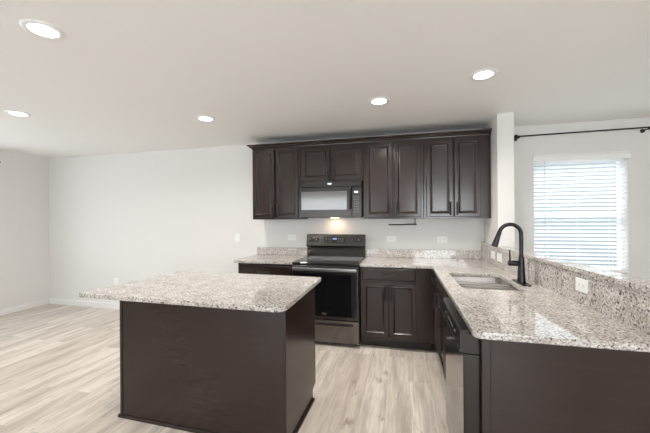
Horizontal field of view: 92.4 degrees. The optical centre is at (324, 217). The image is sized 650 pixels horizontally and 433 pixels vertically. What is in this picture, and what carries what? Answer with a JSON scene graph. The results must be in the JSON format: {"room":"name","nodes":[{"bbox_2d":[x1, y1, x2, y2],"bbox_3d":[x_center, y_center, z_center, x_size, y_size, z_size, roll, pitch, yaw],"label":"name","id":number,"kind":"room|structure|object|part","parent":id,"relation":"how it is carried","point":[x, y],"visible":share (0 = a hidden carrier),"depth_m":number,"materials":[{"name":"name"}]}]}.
{"room":"kitchen","nodes":[
{"label":"kitchen","id":0,"kind":"room"},
{"bbox_2d":[0,150,49,308],"bbox_3d":[-5.565,0.231,1.763,0.150,2.445,7.200,0,0,14],"label":"wall","id":1,"kind":"structure","parent":0,"point":[24,179],"depth_m":4.89,"materials":[{"name":"white paint"}]},
{"bbox_2d":[0,298,48,315],"bbox_3d":[-5.479,1.406,1.736,0.014,0.092,7.185,0,0,14],"label":"baseboard","id":2,"kind":"structure","parent":1,"relation":"attached to","point":[17,308],"depth_m":4.87,"materials":[{"name":"white paint"}]},
{"bbox_2d":[0,304,448,432],"bbox_3d":[-1.040,1.471,0.657,9.450,0.100,7.490,0,0,14],"label":"floor","id":3,"kind":"structure","parent":0,"point":[60,364],"depth_m":2.70,"materials":[{"name":"brown wood"}]},
{"bbox_2d":[79,271,320,432],"bbox_3d":[-0.834,0.963,2.362,1.499,0.914,0.920,0,0,15],"label":"kitchen island","id":4,"kind":"object","parent":3,"relation":"on","point":[201,352],"visible":1,"depth_m":2.07,"materials":[{"name":"brown wood"}]},
{"bbox_3d":[-1.457,0.983,2.227,0.020,0.883,0.006,0,0,15],"label":"corner trim","id":5,"kind":"part","parent":4,"relation":"part of","materials":[{"name":"brown wood"}]},
{"bbox_3d":[-0.849,1.410,2.058,1.303,0.020,0.014,0,0,15],"label":"shoe moulding","id":6,"kind":"part","parent":4,"relation":"part of","materials":[{"name":"brown wood"}]},
{"bbox_3d":[-0.849,0.979,2.069,1.267,0.883,0.010,0,0,15],"label":"panel","id":7,"kind":"part","parent":4,"relation":"part of","materials":[{"name":"brown wood"}]},
{"bbox_3d":[-0.244,0.974,1.895,0.018,0.883,0.006,0,0,15],"label":"corner trim","id":8,"kind":"part","parent":4,"relation":"part of","materials":[{"name":"brown wood"}]},
{"bbox_3d":[-0.164,0.974,2.199,0.014,0.883,0.601,0,0,15],"label":"panel","id":9,"kind":"part","parent":4,"relation":"part of","materials":[{"name":"brown wood"}]},
{"bbox_3d":[-0.157,1.405,2.155,0.015,0.020,0.539,0,0,15],"label":"shoe moulding","id":10,"kind":"part","parent":4,"relation":"part of","materials":[{"name":"brown wood"}]},
{"bbox_2d":[238,263,293,275],"bbox_3d":[-0.638,0.979,3.924,0.692,0.880,0.662,0,0,14],"label":"base cabinet","id":11,"kind":"object","parent":3,"relation":"on","point":[243,268],"visible":0.2,"depth_m":3.63,"materials":[{"name":"brown wood"}]},
{"bbox_2d":[234,254,306,264],"bbox_3d":[-0.657,0.520,3.930,0.728,0.030,0.643,0,0,14],"label":"countertop","id":12,"kind":"structure","parent":11,"relation":"on","point":[258,258],"depth_m":3.76,"materials":[{"name":"stone"}]},
{"bbox_2d":[292,234,365,345],"bbox_3d":[0.068,0.816,3.719,0.765,1.196,0.710,0,0,14],"label":"range","id":13,"kind":"object","parent":3,"relation":"on","point":[334,258],"visible":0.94,"depth_m":3.42,"materials":[{"name":"black metal"}]},
{"bbox_3d":[-0.011,0.567,3.399,0.721,0.036,0.051,0,0,14],"label":"handle","id":14,"kind":"part","parent":13,"relation":"part of","materials":[{"name":"grey metal"}]},
{"bbox_3d":[0.002,0.824,3.445,0.749,0.580,0.047,0,0,14],"label":"oven door","id":15,"kind":"part","parent":13,"relation":"part of","materials":[{"name":"black metal"}]},
{"bbox_3d":[-0.004,0.847,3.422,0.713,0.465,0.003,0,0,14],"label":"door glass","id":16,"kind":"part","parent":13,"relation":"part of","materials":[{"name":"black glass"}]},
{"bbox_2d":[292,256,364,265],"bbox_3d":[0.067,0.514,3.721,0.757,0.027,0.580,0,0,14],"label":"cooktop","id":17,"kind":"object","parent":13,"relation":"in","point":[308,260],"depth_m":3.57,"materials":[{"name":"grey glass"}]},
{"bbox_3d":[-0.003,1.167,3.416,0.617,0.030,0.023,0,0,14],"label":"drawer pull","id":18,"kind":"part","parent":13,"relation":"part of","materials":[{"name":"black metal"}]},
{"bbox_3d":[0.126,0.287,3.995,0.275,0.072,0.018,0,0,14],"label":"display panel","id":19,"kind":"part","parent":13,"relation":"part of","materials":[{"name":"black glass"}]},
{"bbox_3d":[0.005,1.246,3.447,0.749,0.247,0.043,0,0,14],"label":"drawer","id":20,"kind":"part","parent":13,"relation":"part of","materials":[{"name":"black metal"}]},
{"bbox_2d":[361,267,434,350],"bbox_3d":[0.826,0.968,3.567,0.765,0.880,0.662,0,0,14],"label":"base cabinet","id":21,"kind":"object","parent":3,"relation":"on","point":[397,311],"visible":0.94,"depth_m":3.29,"materials":[{"name":"brown wood"}]},
{"bbox_3d":[0.535,0.986,3.343,0.278,0.576,0.022,0,0,14],"label":"door","id":22,"kind":"part","parent":21,"relation":"part of","materials":[{"name":"brown wood"}]},
{"bbox_3d":[0.672,0.608,3.311,0.564,0.129,0.019,0,0,14],"label":"drawer","id":23,"kind":"part","parent":21,"relation":"part of","materials":[{"name":"brown wood"}]},
{"bbox_3d":[0.816,0.984,3.275,0.272,0.576,0.022,0,0,14],"label":"door","id":24,"kind":"part","parent":21,"relation":"part of","materials":[{"name":"brown wood"}]},
{"bbox_2d":[431,273,439,352],"bbox_3d":[1.361,0.965,2.974,0.647,0.880,0.305,0,0,14],"label":"base cabinet","id":25,"kind":"object","parent":3,"relation":"on","point":[435,294],"visible":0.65,"depth_m":3.04,"materials":[{"name":"brown wood"}]},
{"bbox_3d":[1.086,0.605,3.031,0.019,0.129,0.265,0,0,14],"label":"drawer","id":26,"kind":"part","parent":25,"relation":"part of","materials":[{"name":"brown wood"}]},
{"bbox_3d":[1.087,0.982,3.031,0.022,0.576,0.265,0,0,14],"label":"door","id":27,"kind":"part","parent":25,"relation":"part of","materials":[{"name":"brown wood"}]},
{"bbox_2d":[443,297,480,432],"bbox_3d":[1.012,0.959,1.639,0.661,0.896,0.598,0,0,14],"label":"dishwasher","id":28,"kind":"object","parent":3,"relation":"on","point":[463,350],"visible":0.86,"depth_m":1.47,"materials":[{"name":"black metal"}]},
{"bbox_3d":[0.739,0.566,1.704,0.103,0.106,0.592,0,0,14],"label":"control panel","id":29,"kind":"part","parent":28,"relation":"part of","materials":[{"name":"black metal"}]},
{"bbox_3d":[0.749,0.964,1.703,0.087,0.680,0.592,0,0,14],"label":"door","id":30,"kind":"part","parent":28,"relation":"part of","materials":[{"name":"black metal"}]},
{"bbox_2d":[438,276,511,381],"bbox_3d":[1.214,0.966,2.374,0.647,0.880,0.925,0,0,14],"label":"base cabinet","id":31,"kind":"object","parent":3,"relation":"on","point":[441,319],"visible":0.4,"depth_m":2.59,"materials":[{"name":"brown wood"}]},
{"bbox_3d":[0.996,0.606,2.661,0.019,0.129,0.441,0,0,14],"label":"false drawer","id":32,"kind":"part","parent":31,"relation":"part of","materials":[{"name":"brown wood"}]},
{"bbox_3d":[0.997,0.983,2.662,0.022,0.576,0.441,0,0,14],"label":"door","id":33,"kind":"part","parent":31,"relation":"part of","materials":[{"name":"brown wood"}]},
{"bbox_3d":[0.908,0.788,2.413,0.036,0.144,0.013,0,0,14],"label":"handle","id":34,"kind":"part","parent":31,"relation":"part of","materials":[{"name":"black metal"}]},
{"bbox_3d":[0.889,0.984,2.219,0.022,0.576,0.442,0,0,14],"label":"door","id":35,"kind":"part","parent":31,"relation":"part of","materials":[{"name":"brown wood"}]},
{"bbox_2d":[360,257,649,351],"bbox_3d":[0.939,0.509,2.576,1.464,0.030,2.518,0,0,14],"label":"countertop","id":36,"kind":"structure","parent":31,"relation":"on","point":[538,314],"depth_m":1.60,"materials":[{"name":"stone"}]},
{"bbox_2d":[452,276,519,290],"bbox_3d":[1.235,0.619,2.448,0.425,0.192,0.670,0,0,14],"label":"sink","id":37,"kind":"object","parent":36,"relation":"in","point":[472,282],"visible":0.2,"depth_m":2.68,"materials":[{"name":"silver metal"}]},
{"bbox_3d":[1.276,0.619,2.616,0.425,0.192,0.325,0,0,14],"label":"bowl","id":38,"kind":"part","parent":37,"relation":"part of","materials":[{"name":"silver metal"}]},
{"bbox_3d":[1.194,0.605,2.281,0.425,0.162,0.325,0,0,14],"label":"bowl","id":39,"kind":"part","parent":37,"relation":"part of","materials":[{"name":"silver metal"}]},
{"bbox_2d":[491,223,531,286],"bbox_3d":[1.385,0.264,2.351,0.236,0.452,0.250,0,0,14],"label":"kitchen faucet","id":40,"kind":"object","parent":36,"relation":"on","point":[521,277],"visible":1,"depth_m":2.32,"materials":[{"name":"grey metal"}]},
{"bbox_3d":[1.397,0.159,2.348,0.174,0.243,0.028,0,0,14],"label":"spout","id":41,"kind":"part","parent":40,"relation":"part of","materials":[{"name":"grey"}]},
{"bbox_3d":[1.470,0.486,2.331,0.064,0.007,0.250,0,0,14],"label":"deck plate","id":42,"kind":"part","parent":40,"relation":"part of","materials":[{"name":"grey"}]},
{"bbox_2d":[481,339,649,432],"bbox_3d":[1.037,0.966,1.307,0.696,0.882,0.028,0,0,14],"label":"end panel","id":43,"kind":"object","parent":3,"relation":"on","point":[526,387],"visible":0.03,"depth_m":1.31,"materials":[{"name":"brown wood"}]},
{"bbox_3d":[0.714,0.969,1.375,0.035,0.880,0.006,0,0,14],"label":"corner trim","id":44,"kind":"part","parent":43,"relation":"part of","materials":[{"name":"brown wood"}]},
{"bbox_2d":[0,0,649,157],"bbox_3d":[-1.058,-1.074,0.657,9.450,0.100,7.490,0,0,14],"label":"ceiling","id":45,"kind":"structure","parent":0,"point":[126,76],"depth_m":2.15,"materials":[{"name":"white paint"}]},
{"bbox_2d":[4,110,31,116],"bbox_3d":[-2.977,-1.006,3.024,0.192,0.008,0.192,0,0,14],"label":"recessed light","id":46,"kind":"object","parent":45,"relation":"in","point":[11,112],"visible":1,"depth_m":3.01,"materials":[{"name":"white"}]},
{"bbox_2d":[19,19,65,39],"bbox_3d":[-1.530,-1.016,1.694,0.192,0.008,0.192,0,0,14],"label":"recessed light","id":47,"kind":"object","parent":45,"relation":"in","point":[39,28],"visible":1,"depth_m":1.68,"materials":[{"name":"white paint"}]},
{"bbox_2d":[196,115,215,121],"bbox_3d":[-1.232,-1.018,3.216,0.192,0.008,0.192,0,0,14],"label":"recessed light","id":48,"kind":"object","parent":45,"relation":"in","point":[201,118],"visible":1,"depth_m":3.20,"materials":[{"name":"white"}]},
{"bbox_2d":[368,97,389,104],"bbox_3d":[0.481,-1.030,2.768,0.192,0.008,0.192,0,0,14],"label":"recessed light","id":49,"kind":"object","parent":45,"relation":"in","point":[378,100],"visible":1,"depth_m":2.76,"materials":[{"name":"white plastic"}]},
{"bbox_2d":[469,68,497,80],"bbox_3d":[1.151,-1.035,2.265,0.192,0.008,0.192,0,0,14],"label":"recessed light","id":50,"kind":"object","parent":45,"relation":"in","point":[483,74],"visible":1,"depth_m":2.25,"materials":[{"name":"white plastic"}]},
{"bbox_2d":[49,117,649,302],"bbox_3d":[-0.179,0.193,4.228,9.450,2.445,0.140,0,0,14],"label":"wall","id":51,"kind":"structure","parent":0,"point":[127,217],"depth_m":4.54,"materials":[{"name":"white paint"}]},
{"bbox_2d":[49,298,119,308],"bbox_3d":[-2.749,1.387,4.777,3.880,0.092,0.014,0,0,14],"label":"baseboard","id":52,"kind":"structure","parent":51,"relation":"attached to","point":[97,304],"depth_m":5.05,"materials":[{"name":"white paint"}]},
{"bbox_2d":[235,234,239,241],"bbox_3d":[-1.240,0.290,4.410,0.072,0.116,0.009,0,0,14],"label":"light switch","id":53,"kind":"object","parent":51,"relation":"attached to","point":[237,236],"visible":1,"depth_m":4.41,"materials":[{"name":"white plastic"}]},
{"bbox_2d":[252,147,307,219],"bbox_3d":[-0.585,-0.424,4.053,0.642,0.895,0.383,0,0,14],"label":"upper cabinet","id":54,"kind":"object","parent":51,"relation":"attached to","point":[276,171],"visible":0.97,"depth_m":3.90,"materials":[{"name":"brown wood"}]},
{"bbox_3d":[-0.776,-0.421,3.948,0.285,0.855,0.022,0,0,14],"label":"door","id":55,"kind":"part","parent":54,"relation":"part of","materials":[{"name":"brown wood"}]},
{"bbox_3d":[-0.473,-0.423,3.874,0.291,0.855,0.022,0,0,14],"label":"door","id":56,"kind":"part","parent":54,"relation":"part of","materials":[{"name":"brown wood"}]},
{"bbox_2d":[257,247,306,254],"bbox_3d":[-0.582,0.455,4.238,0.729,0.098,0.028,0,0,14],"label":"backsplash","id":57,"kind":"structure","parent":51,"relation":"attached to","point":[260,250],"depth_m":4.22,"materials":[{"name":"stone"}]},
{"bbox_2d":[288,234,295,239],"bbox_3d":[-0.448,0.267,4.217,0.118,0.076,0.008,0,0,14],"label":"wall outlet","id":58,"kind":"object","parent":51,"relation":"attached to","point":[290,236],"visible":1,"depth_m":4.22,"materials":[{"name":"white plastic"}]},
{"bbox_2d":[300,143,362,181],"bbox_3d":[0.103,-0.657,3.885,0.772,0.439,0.383,0,0,14],"label":"upper cabinet","id":59,"kind":"object","parent":51,"relation":"attached to","point":[338,162],"visible":0.92,"depth_m":3.73,"materials":[{"name":"brown wood"}]},
{"bbox_3d":[-0.114,-0.654,3.787,0.348,0.399,0.022,0,0,14],"label":"door","id":60,"kind":"part","parent":59,"relation":"part of","materials":[{"name":"brown wood"}]},
{"bbox_2d":[299,180,363,217],"bbox_3d":[0.097,-0.214,3.853,0.757,0.440,0.448,0,0,14],"label":"microwave","id":61,"kind":"object","parent":59,"relation":"attached to","point":[320,199],"visible":0.99,"depth_m":3.67,"materials":[{"name":"black metal"}]},
{"bbox_3d":[0.003,-0.181,3.709,0.641,0.356,0.040,0,0,14],"label":"door","id":62,"kind":"part","parent":61,"relation":"part of","materials":[{"name":"black glass"}]},
{"bbox_3d":[0.058,-0.396,3.699,0.755,0.070,0.034,0,0,14],"label":"vent panel","id":63,"kind":"part","parent":61,"relation":"part of","materials":[{"name":"black metal"}]},
{"bbox_3d":[0.286,-0.226,3.601,0.024,0.273,0.047,0,0,14],"label":"handle","id":64,"kind":"part","parent":61,"relation":"part of","materials":[{"name":"black plastic"}]},
{"bbox_3d":[0.372,-0.184,3.619,0.111,0.356,0.040,0,0,14],"label":"control panel","id":65,"kind":"part","parent":61,"relation":"part of","materials":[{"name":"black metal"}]},
{"bbox_3d":[0.248,-0.656,3.698,0.362,0.399,0.022,0,0,14],"label":"door","id":66,"kind":"part","parent":59,"relation":"part of","materials":[{"name":"brown wood"}]},
{"bbox_2d":[247,128,491,149],"bbox_3d":[0.427,-0.906,3.805,2.838,0.050,0.380,0,0,14],"label":"crown molding","id":67,"kind":"structure","parent":51,"relation":"attached to","point":[476,132],"depth_m":3.60,"materials":[{"name":"brown wood"}]},
{"bbox_2d":[386,236,395,241],"bbox_3d":[0.831,0.265,3.905,0.118,0.076,0.008,0,0,14],"label":"wall outlet","id":68,"kind":"object","parent":51,"relation":"attached to","point":[389,238],"visible":1,"depth_m":3.90,"materials":[{"name":"white plastic"}]},
{"bbox_2d":[363,139,423,218],"bbox_3d":[0.810,-0.434,3.713,0.674,0.895,0.383,0,0,14],"label":"upper cabinet","id":69,"kind":"object","parent":51,"relation":"attached to","point":[392,170],"visible":1,"depth_m":3.57,"materials":[{"name":"brown wood"}]},
{"bbox_3d":[0.622,-0.431,3.608,0.308,0.855,0.022,0,0,14],"label":"door","id":70,"kind":"part","parent":69,"relation":"part of","materials":[{"name":"brown wood"}]},
{"bbox_2d":[388,219,416,224],"bbox_3d":[0.916,0.053,3.683,0.325,0.079,0.040,0,0,14],"label":"towel holder","id":71,"kind":"object","parent":69,"relation":"attached to","point":[414,219],"visible":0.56,"depth_m":3.66,"materials":[{"name":"black metal"}]},
{"bbox_3d":[0.932,-0.433,3.532,0.293,0.855,0.022,0,0,14],"label":"door","id":72,"kind":"part","parent":69,"relation":"part of","materials":[{"name":"brown wood"}]},
{"bbox_2d":[366,249,481,258],"bbox_3d":[1.178,0.443,3.809,1.346,0.098,0.028,0,0,14],"label":"backsplash","id":73,"kind":"structure","parent":51,"relation":"attached to","point":[407,253],"depth_m":3.79,"materials":[{"name":"stone"}]},
{"bbox_2d":[437,236,446,242],"bbox_3d":[1.414,0.264,3.763,0.118,0.076,0.008,0,0,14],"label":"wall outlet","id":74,"kind":"object","parent":51,"relation":"attached to","point":[440,239],"visible":1,"depth_m":3.76,"materials":[{"name":"white plastic"}]},
{"bbox_2d":[423,135,490,218],"bbox_3d":[1.474,-0.439,3.552,0.686,0.895,0.383,0,0,14],"label":"upper cabinet","id":75,"kind":"object","parent":51,"relation":"attached to","point":[456,170],"visible":0.99,"depth_m":3.40,"materials":[{"name":"brown wood"}]},
{"bbox_3d":[1.268,-0.435,3.450,0.278,0.855,0.022,0,0,14],"label":"door","id":76,"kind":"part","parent":75,"relation":"part of","materials":[{"name":"brown wood"}]},
{"bbox_3d":[1.543,-0.437,3.383,0.260,0.855,0.022,0,0,14],"label":"door","id":77,"kind":"part","parent":75,"relation":"part of","materials":[{"name":"brown wood"}]},
{"bbox_2d":[534,158,623,268],"bbox_3d":[2.828,-0.031,3.531,0.890,1.250,0.060,0,0,14],"label":"window","id":78,"kind":"structure","parent":51,"relation":"in","point":[613,158],"depth_m":3.44,"materials":[{"name":"white paint"}]},
{"bbox_3d":[2.828,-0.031,3.531,0.830,0.060,0.050,0,0,14],"label":"sash rail","id":79,"kind":"part","parent":78,"relation":"part of","materials":[{"name":"white paint"}]},
{"bbox_2d":[533,150,631,270],"bbox_3d":[2.806,-0.063,3.438,0.914,1.285,0.100,0,0,14],"label":"window blind","id":80,"kind":"object","parent":78,"relation":"attached to","point":[608,155],"visible":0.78,"depth_m":3.45,"materials":[{"name":"white paint"}]},
{"bbox_3d":[2.810,-0.028,3.460,0.002,1.215,0.055,0,0,14],"label":"ladder cord","id":81,"kind":"part","parent":80,"relation":"part of","materials":[{"name":"white fabric"}]},
{"bbox_3d":[3.105,-0.030,3.388,0.002,1.215,0.055,0,0,14],"label":"ladder cord","id":82,"kind":"part","parent":80,"relation":"part of","materials":[{"name":"white fabric"}]},
{"bbox_3d":[2.815,0.570,3.461,0.881,0.018,0.045,0,0,14],"label":"rail","id":83,"kind":"part","parent":80,"relation":"part of","materials":[{"name":"white paint"}]},
{"bbox_2d":[514,126,649,140],"bbox_3d":[2.757,-0.912,3.376,1.301,0.066,0.122,0,0,14],"label":"curtain rod","id":84,"kind":"object","parent":51,"relation":"attached to","point":[516,137],"visible":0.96,"depth_m":3.33,"materials":[{"name":"black metal"}]},
{"bbox_2d":[483,112,514,247],"bbox_3d":[1.872,0.178,3.373,0.150,2.445,0.550,0,0,14],"label":"wall column","id":85,"kind":"structure","parent":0,"point":[502,124],"depth_m":3.11,"materials":[{"name":"white paint"}]},
{"bbox_3d":[1.580,0.859,2.096,0.179,1.087,2.069,0,0,14],"label":"wall","id":86,"kind":"structure","parent":0,"visible":0},
{"bbox_2d":[481,244,528,280],"bbox_3d":[1.708,0.401,3.034,0.044,0.172,1.283,0,0,12],"label":"backsplash","id":87,"kind":"structure","parent":86,"relation":"attached to","point":[486,251],"depth_m":2.90,"materials":[{"name":"stone"}]},
{"bbox_2d":[491,250,494,258],"bbox_3d":[1.714,0.380,3.180,0.009,0.080,0.118,0,0,14],"label":"light switch","id":88,"kind":"object","parent":87,"relation":"attached to","point":[492,252],"visible":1,"depth_m":3.17,"materials":[{"name":"white plastic"}]},
{"bbox_2d":[497,253,501,262],"bbox_3d":[1.674,0.384,2.994,0.009,0.080,0.118,0,0,11],"label":"light switch","id":89,"kind":"object","parent":87,"relation":"attached to","point":[499,256],"visible":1,"depth_m":2.98,"materials":[{"name":"white plastic"}]},
{"bbox_2d":[481,242,649,292],"bbox_3d":[1.612,0.301,2.348,0.119,0.027,2.664,0,0,11],"label":"bar ledge","id":90,"kind":"object","parent":86,"relation":"on","point":[640,284],"visible":0.89,"depth_m":1.73,"materials":[{"name":"stone"}]},
{"bbox_2d":[529,259,649,333],"bbox_3d":[1.462,0.403,1.756,0.020,0.172,1.315,0,0,11],"label":"backsplash","id":91,"kind":"structure","parent":86,"relation":"attached to","point":[631,306],"depth_m":1.60,"materials":[{"name":"stone"}]},
{"bbox_2d":[575,277,588,293],"bbox_3d":[1.447,0.382,1.758,0.008,0.076,0.112,0,0,11],"label":"wall outlet","id":92,"kind":"object","parent":91,"relation":"attached to","point":[582,285],"visible":1,"depth_m":1.75,"materials":[{"name":"white plastic"}]},
{"label":"outside","id":93,"kind":"structure","parent":0,"visible":0},
{"bbox_3d":[2.924,1.594,10.689,21.000,0.100,13.840,0,0,14],"label":"ground","id":94,"kind":"structure","parent":93,"visible":0},
{"bbox_2d":[534,162,616,267],"bbox_3d":[5.433,-1.074,10.506,18.800,5.200,4.000,0,0,14],"label":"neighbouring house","id":95,"kind":"structure","parent":94,"relation":"on","point":[563,248],"depth_m":8.59,"materials":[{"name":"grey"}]}
]}

